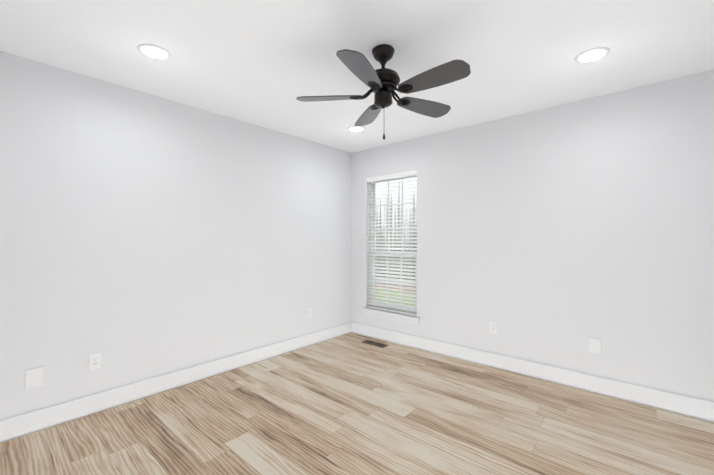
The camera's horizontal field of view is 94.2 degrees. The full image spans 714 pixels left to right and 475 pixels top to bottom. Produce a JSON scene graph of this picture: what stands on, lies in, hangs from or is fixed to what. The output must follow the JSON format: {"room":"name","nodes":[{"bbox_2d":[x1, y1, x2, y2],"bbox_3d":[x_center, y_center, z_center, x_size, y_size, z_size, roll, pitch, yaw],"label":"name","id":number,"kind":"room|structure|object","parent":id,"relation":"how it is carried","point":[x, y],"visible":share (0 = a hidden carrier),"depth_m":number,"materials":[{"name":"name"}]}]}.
{"room":"empty bedroom","nodes":[
{"label":"empty bedroom","id":0,"kind":"room"},
{"bbox_2d":[0,51,351,419],"bbox_3d":[-1.347,0.059,3.182,0.150,2.440,4.000,0,0,41],"label":"wall","id":1,"kind":"structure","parent":0,"point":[143,236],"depth_m":2.66,"materials":[{"name":"paint"}]},
{"bbox_2d":[25,366,43,389],"bbox_3d":[-2.117,0.920,2.179,0.008,0.126,0.088,0,0,41],"label":"wall plate","id":2,"kind":"object","parent":1,"relation":"attached to","point":[34,377],"visible":1,"depth_m":2.18,"materials":[{"name":"white plastic"}]},
{"bbox_2d":[89,352,101,370],"bbox_3d":[-1.906,0.901,2.419,0.009,0.118,0.074,0,0,41],"label":"electrical outlet","id":3,"kind":"object","parent":1,"relation":"attached to","point":[95,360],"visible":1,"depth_m":2.42,"materials":[{"name":"white plastic"}]},
{"bbox_2d":[0,322,351,442],"bbox_3d":[-1.285,1.210,3.124,0.014,0.138,3.700,0,0,41],"label":"baseboard","id":4,"kind":"structure","parent":1,"relation":"attached to","point":[17,426],"depth_m":2.65,"materials":[{"name":"paint"}]},
{"bbox_2d":[307,308,311,317],"bbox_3d":[-0.569,0.897,3.947,0.009,0.118,0.074,0,0,41],"label":"electrical outlet","id":5,"kind":"object","parent":1,"relation":"attached to","point":[309,312],"visible":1,"depth_m":3.95,"materials":[{"name":"white plastic"}]},
{"bbox_2d":[0,332,713,474],"bbox_3d":[0.064,1.325,1.943,3.900,0.100,4.000,0,0,41],"label":"floor","id":6,"kind":"structure","parent":0,"point":[351,403],"depth_m":2.22,"materials":[{"name":"brown wood"}]},
{"bbox_2d":[362,339,388,347],"bbox_3d":[0.214,1.278,4.005,0.335,0.008,0.125,0,0,41],"label":"floor vent","id":7,"kind":"object","parent":6,"relation":"in","point":[377,344],"visible":1,"depth_m":4.00,"materials":[{"name":"metal"}]},
{"bbox_2d":[0,0,713,152],"bbox_3d":[0.064,-1.215,1.953,3.900,0.100,4.000,0,0,41],"label":"ceiling","id":8,"kind":"structure","parent":0,"point":[264,63],"depth_m":2.06,"materials":[{"name":"paint"}]},
{"bbox_2d":[137,43,171,60],"bbox_3d":[-1.270,-1.160,2.083,0.186,0.008,0.186,0,0,41],"label":"recessed light","id":9,"kind":"object","parent":8,"relation":"in","point":[153,51],"visible":1,"depth_m":2.08,"materials":[{"name":"white plastic"}]},
{"bbox_2d":[348,126,364,131],"bbox_3d":[-0.006,-1.155,3.542,0.186,0.008,0.186,0,0,41],"label":"recessed light","id":10,"kind":"object","parent":8,"relation":"in","point":[356,129],"visible":0.98,"depth_m":3.54,"materials":[{"name":"white plastic"}]},
{"bbox_2d":[296,44,470,139],"bbox_3d":[0.197,-0.878,2.035,1.015,0.574,1.051,0,0,41],"label":"ceiling fan","id":11,"kind":"object","parent":8,"relation":"hanging from","point":[382,82],"visible":1,"depth_m":1.99,"materials":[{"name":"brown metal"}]},
{"bbox_2d":[574,47,609,63],"bbox_3d":[1.499,-1.160,2.119,0.186,0.008,0.186,0,0,41],"label":"recessed light","id":12,"kind":"object","parent":8,"relation":"in","point":[592,55],"visible":1,"depth_m":2.12,"materials":[{"name":"white plastic"}]},
{"bbox_2d":[352,70,713,401],"bbox_3d":[1.332,0.060,3.397,3.600,2.440,0.150,0,0,41],"label":"wall","id":13,"kind":"structure","parent":0,"point":[557,236],"depth_m":2.83,"materials":[{"name":"paint"}]},
{"bbox_2d":[361,308,419,325],"bbox_3d":[0.413,0.970,4.108,0.853,0.095,0.106,0,0,41],"label":"window sill","id":14,"kind":"structure","parent":13,"relation":"attached to","point":[397,317],"depth_m":4.05,"materials":[{"name":"paint"}]},
{"bbox_2d":[369,175,416,312],"bbox_3d":[0.475,0.068,4.184,0.763,1.710,0.083,0,0,41],"label":"window","id":15,"kind":"structure","parent":13,"relation":"in","point":[374,197],"depth_m":4.26,"materials":[{"name":"glass"}]},
{"bbox_2d":[366,170,416,315],"bbox_3d":[0.423,0.066,4.123,0.755,1.702,0.069,0,0,41],"label":"window blinds","id":16,"kind":"object","parent":15,"relation":"attached to","point":[392,176],"visible":0.83,"depth_m":4.11,"materials":[{"name":"white plastic"}]},
{"bbox_2d":[489,321,496,333],"bbox_3d":[1.343,0.890,3.278,0.074,0.118,0.009,0,0,41],"label":"electrical outlet","id":17,"kind":"object","parent":13,"relation":"attached to","point":[492,327],"visible":1,"depth_m":3.27,"materials":[{"name":"white plastic"}]},
{"bbox_2d":[352,322,713,422],"bbox_3d":[1.283,1.211,3.326,3.586,0.138,0.014,0,0,41],"label":"baseboard","id":18,"kind":"structure","parent":13,"relation":"attached to","point":[698,408],"depth_m":2.88,"materials":[{"name":"paint"}]},
{"bbox_2d":[588,337,600,353],"bbox_3d":[1.962,0.893,2.738,0.088,0.126,0.008,0,0,41],"label":"electrical outlet","id":19,"kind":"object","parent":13,"relation":"attached to","point":[594,345],"visible":1,"depth_m":2.74,"materials":[{"name":"white plastic"}]},
{"label":"outside","id":20,"kind":"structure","parent":0,"visible":0},
{"bbox_2d":[375,178,416,307],"bbox_3d":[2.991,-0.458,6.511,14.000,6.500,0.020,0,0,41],"label":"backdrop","id":21,"kind":"structure","parent":20,"point":[397,191],"depth_m":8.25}
]}

